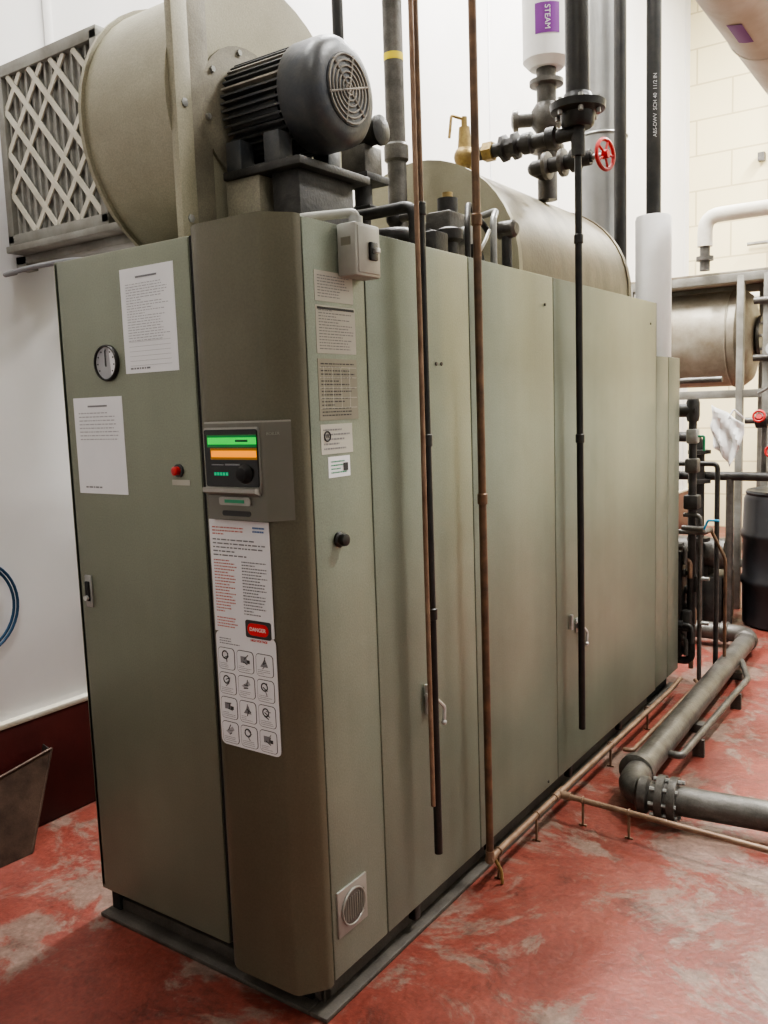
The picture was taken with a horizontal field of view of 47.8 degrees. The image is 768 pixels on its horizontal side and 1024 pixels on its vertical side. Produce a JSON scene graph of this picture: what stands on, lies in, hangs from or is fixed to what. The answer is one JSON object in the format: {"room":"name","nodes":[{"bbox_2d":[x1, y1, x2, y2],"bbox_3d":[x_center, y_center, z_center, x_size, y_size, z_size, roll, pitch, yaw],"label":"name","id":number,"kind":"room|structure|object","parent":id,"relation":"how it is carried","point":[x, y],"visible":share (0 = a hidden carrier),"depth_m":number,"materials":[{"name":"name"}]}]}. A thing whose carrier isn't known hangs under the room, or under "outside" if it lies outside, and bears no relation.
{"room":"mechanical room","nodes":[
{"label":"mechanical room","id":0,"kind":"room"},
{"bbox_2d":[0,0,690,721],"bbox_3d":[-0.050,-2.296,5.191,0.100,6.500,12.900,3,8,35],"label":"wall","id":1,"kind":"structure","parent":0,"point":[42,660],"depth_m":3.51,"materials":[{"name":"white paint"}]},
{"bbox_2d":[0,567,18,645],"bbox_3d":[-1.500,0.338,3.158,0.031,0.403,0.365,2,8,32],"label":"cable coil","id":2,"kind":"object","parent":1,"relation":"attached to","point":[2,575],"visible":1,"depth_m":3.28,"materials":[{"name":"blue plastic"}]},
{"bbox_2d":[0,488,687,826],"bbox_3d":[0.113,0.702,5.517,0.040,0.462,12.900,3,8,35],"label":"baseboard","id":3,"kind":"structure","parent":1,"relation":"attached to","point":[63,726],"depth_m":3.48,"materials":[{"name":"red paint"}]},
{"bbox_2d":[41,0,686,489],"bbox_3d":[0.083,-2.542,5.271,0.006,6.040,12.240,3,8,35],"label":"trim","id":4,"kind":"structure","parent":1,"relation":"attached to","point":[46,4],"depth_m":6.23,"materials":[{"name":"white paint"}]},
{"bbox_2d":[0,526,767,1023],"bbox_3d":[2.521,1.100,3.890,6.080,0.100,13.100,3,8,35],"label":"floor","id":5,"kind":"structure","parent":0,"point":[591,924],"depth_m":2.65,"materials":[{"name":"red paint"}]},
{"bbox_2d":[0,744,52,867],"bbox_3d":[-1.439,1.109,3.134,0.157,0.340,0.600,3,8,35],"label":"metal sheet","id":6,"kind":"object","parent":5,"relation":"on","point":[22,787],"visible":1,"depth_m":3.21,"materials":[{"name":"metal"}]},
{"bbox_2d":[54,211,656,1023],"bbox_3d":[0.194,0.145,3.469,0.979,2.059,2.838,3,8,35],"label":"boiler","id":7,"kind":"object","parent":5,"relation":"on","point":[242,412],"visible":0.98,"depth_m":2.48,"materials":[{"name":"beige paint"}]},
{"bbox_2d":[3,257,81,276],"bbox_3d":[-1.177,-0.822,2.898,0.125,0.094,0.839,-7,9,-36],"label":"cable","id":8,"kind":"object","parent":7,"relation":"on","point":[13,272],"visible":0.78,"depth_m":2.78,"materials":[{"name":"plastic"}]},
{"bbox_2d":[0,24,135,272],"bbox_3d":[-0.981,-1.211,3.137,0.755,0.790,0.480,3,8,35],"label":"filter","id":9,"kind":"object","parent":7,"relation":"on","point":[55,208],"visible":0.38,"depth_m":3.01,"materials":[{"name":"grey paint"}]},
{"bbox_2d":[78,0,341,245],"bbox_3d":[-0.510,-1.260,2.786,0.408,0.940,0.816,3,8,35],"label":"centrifugal blower","id":10,"kind":"object","parent":7,"relation":"on","point":[154,136],"visible":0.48,"depth_m":2.50,"materials":[{"name":"beige paint"}]},
{"bbox_2d":[220,34,372,224],"bbox_3d":[-0.235,-1.048,2.516,0.359,0.565,0.400,3,8,35],"label":"motor","id":11,"kind":"object","parent":7,"relation":"on","point":[292,110],"visible":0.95,"depth_m":2.42,"materials":[{"name":"black metal"}]},
{"bbox_2d":[331,0,343,39],"bbox_3d":[-0.210,-3.051,2.918,0.060,4.440,0.060,3,8,35],"label":"gas pipe","id":12,"kind":"object","parent":7,"relation":"on","point":[337,5],"visible":0.02,"depth_m":3.06,"materials":[{"name":"metal"}]},
{"bbox_2d":[300,208,379,280],"bbox_3d":[-0.220,-0.695,2.297,0.487,0.187,0.108,3,8,35],"label":"switch box","id":13,"kind":"object","parent":7,"relation":"attached to","point":[357,241],"visible":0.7,"depth_m":2.16,"materials":[{"name":"grey plastic"}]},
{"bbox_2d":[341,114,389,224],"bbox_3d":[-0.058,-1.063,2.912,0.160,0.488,0.130,3,8,35],"label":"gas valve actuator","id":14,"kind":"object","parent":7,"relation":"on","point":[364,159],"visible":0.53,"depth_m":2.87,"materials":[{"name":"black metal"}]},
{"bbox_2d":[382,0,408,227],"bbox_3d":[-0.014,-3.070,3.024,0.092,4.440,0.092,3,8,35],"label":"vent pipe","id":15,"kind":"object","parent":7,"relation":"on","point":[396,151],"visible":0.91,"depth_m":3.19,"materials":[{"name":"metal"}]},
{"bbox_2d":[357,191,518,266],"bbox_3d":[0.143,-0.952,2.938,0.433,0.253,0.648,3,8,35],"label":"piping","id":16,"kind":"object","parent":7,"relation":"on","point":[446,229],"visible":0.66,"depth_m":2.87,"materials":[{"name":"black metal"}]},
{"bbox_2d":[354,160,631,296],"bbox_3d":[0.476,-1.195,3.884,0.872,0.476,1.220,3,8,35],"label":"drum","id":17,"kind":"object","parent":7,"relation":"on","point":[544,244],"visible":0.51,"depth_m":3.40,"materials":[{"name":"paint"}]},
{"bbox_2d":[448,114,470,169],"bbox_3d":[0.316,-1.483,3.474,0.090,0.209,0.121,3,8,35],"label":"valve","id":18,"kind":"object","parent":17,"relation":"on","point":[462,155],"visible":0.81,"depth_m":3.46,"materials":[{"name":"gold metal"}]},
{"bbox_2d":[511,0,564,202],"bbox_3d":[0.619,-3.355,3.522,0.245,4.040,0.197,3,8,35],"label":"riser pipe","id":19,"kind":"object","parent":17,"relation":"on","point":[543,21],"visible":0.87,"depth_m":3.64,"materials":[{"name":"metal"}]},
{"bbox_2d":[527,148,573,180],"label":"valve","id":20,"kind":"object","parent":19,"relation":"attached to","point":[547,165],"depth_m":3.55,"materials":[{"name":"black metal"}]},
{"bbox_2d":[582,137,615,171],"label":"valve","id":21,"kind":"object","parent":19,"relation":"attached to","point":[589,157],"depth_m":3.46,"materials":[{"name":"red metal"}]},
{"bbox_2d":[485,676,767,883],"bbox_3d":[1.839,1.098,3.147,2.156,0.131,2.185,3,8,35],"label":"copper pipe","id":22,"kind":"object","parent":5,"relation":"on","point":[493,857],"visible":1,"depth_m":3.16,"materials":[{"name":"metal"}]},
{"bbox_2d":[647,356,679,704],"bbox_3d":[1.122,0.079,4.805,0.898,1.800,0.400,3,8,35],"label":"tall cabinet","id":23,"kind":"object","parent":5,"relation":"on","point":[667,368],"visible":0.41,"depth_m":4.54,"materials":[{"name":"metal"}]},
{"bbox_2d":[582,0,627,240],"bbox_3d":[1.093,-3.146,4.389,0.280,4.698,0.280,-7,9,-35],"label":"flue","id":24,"kind":"object","parent":23,"relation":"on","point":[597,184],"visible":0.14,"depth_m":4.41,"materials":[{"name":"silver metal"}]},
{"bbox_2d":[614,0,626,262],"bbox_3d":[1.127,-3.117,4.142,0.060,4.698,0.060,3,8,35],"label":"vent pipe","id":25,"kind":"object","parent":23,"relation":"on","point":[619,5],"visible":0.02,"depth_m":4.27,"materials":[{"name":"metal"}]},
{"bbox_2d":[635,0,671,356],"bbox_3d":[1.325,-3.136,4.241,0.180,4.698,0.180,3,8,35],"label":"pipe","id":26,"kind":"object","parent":23,"relation":"on","point":[653,229],"visible":0.98,"depth_m":4.38,"materials":[{"name":"white plastic"}]},
{"bbox_2d":[623,658,750,758],"bbox_3d":[1.591,0.975,4.331,0.280,0.106,1.521,3,8,35],"label":"pipe","id":27,"kind":"object","parent":5,"relation":"on","point":[696,744],"visible":0.88,"depth_m":4.00,"materials":[{"name":"grey metal"}]},
{"bbox_2d":[619,621,767,831],"bbox_3d":[1.660,0.973,4.029,1.624,0.178,3.559,-3,7,-6],"label":"pipe","id":28,"kind":"object","parent":5,"relation":"on","point":[665,796],"visible":0.94,"depth_m":3.41,"materials":[{"name":"grey metal"}]},
{"bbox_2d":[631,267,767,608],"bbox_3d":[2.536,-0.549,6.737,1.270,2.480,1.007,3,8,35],"label":"tank","id":29,"kind":"object","parent":5,"relation":"on","point":[719,328],"visible":0.48,"depth_m":6.41,"materials":[{"name":"metal"}]},
{"bbox_2d":[678,399,726,680],"bbox_3d":[1.708,0.169,4.814,0.360,1.580,0.228,3,8,35],"label":"piping","id":30,"kind":"object","parent":5,"relation":"on","point":[689,583],"visible":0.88,"depth_m":4.78,"materials":[{"name":"black metal"}]},
{"bbox_2d":[679,376,767,623],"bbox_3d":[2.458,-0.065,5.930,1.200,1.720,0.475,3,8,35],"label":"piping","id":31,"kind":"object","parent":5,"relation":"on","point":[760,420],"visible":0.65,"depth_m":5.90,"materials":[{"name":"black metal"}]},
{"bbox_2d":[710,405,743,466],"bbox_3d":[2.282,-0.508,5.736,0.217,0.406,0.191,3,8,35],"label":"rag","id":32,"kind":"object","parent":31,"relation":"attached to","point":[727,432],"visible":1,"depth_m":5.69,"materials":[{"name":"fabric"}]},
{"bbox_2d":[740,486,767,630],"bbox_3d":[2.780,0.313,5.965,0.604,0.940,0.604,3,8,35],"label":"drum","id":33,"kind":"object","parent":5,"relation":"on","point":[754,532],"visible":1,"depth_m":5.87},
{"bbox_2d":[468,0,493,851],"bbox_3d":[0.240,-2.040,2.481,0.033,6.370,0.032,3,8,35],"label":"riser pipe","id":34,"kind":"object","parent":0,"point":[476,217],"depth_m":2.68,"materials":[{"name":"brown metal"}]},
{"bbox_2d":[687,0,767,527],"bbox_3d":[6.106,-2.949,8.777,5.880,6.500,0.100,3,8,35],"label":"wall","id":35,"kind":"structure","parent":0,"point":[729,107],"depth_m":10.08,"materials":[{"name":"white paint"}]},
{"bbox_2d":[695,0,767,94],"bbox_3d":[2.524,-2.182,4.881,0.319,0.319,10.500,3,8,35],"label":"pipe","id":36,"kind":"object","parent":35,"relation":"attached to","point":[743,24],"visible":1,"depth_m":3.20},
{"bbox_2d":[696,199,767,271],"bbox_3d":[3.177,-1.914,5.632,2.230,0.432,0.120,3,8,35],"label":"pipe","id":37,"kind":"object","parent":36,"relation":"attached to","point":[755,208],"visible":1,"depth_m":6.14,"materials":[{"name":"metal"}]},
{"bbox_2d":[747,151,767,296],"bbox_3d":[5.734,-2.948,8.872,4.201,6.500,0.130,3,8,35],"label":"conduit","id":38,"kind":"object","parent":35,"relation":"attached to","point":[761,155],"visible":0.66,"depth_m":9.84,"materials":[{"name":"metal"}]},
{"bbox_3d":[2.292,-5.448,3.090,6.080,0.100,13.100,3,8,35],"label":"ceiling","id":39,"kind":"structure","parent":0,"visible":0},
{"bbox_2d":[408,0,442,854],"bbox_3d":[0.053,-2.070,2.202,0.038,6.230,0.052,-2,7,-3],"label":"drain pipe","id":40,"kind":"object","parent":39,"relation":"attached to","point":[431,615],"visible":1,"depth_m":2.42,"materials":[{"name":"metal"}]},
{"bbox_2d":[479,0,605,729],"bbox_3d":[0.558,-2.217,3.215,0.533,6.220,0.206,3,8,35],"label":"pipe","id":41,"kind":"object","parent":39,"relation":"attached to","point":[578,110],"visible":0.96,"depth_m":3.25,"materials":[{"name":"metal"}]}
]}

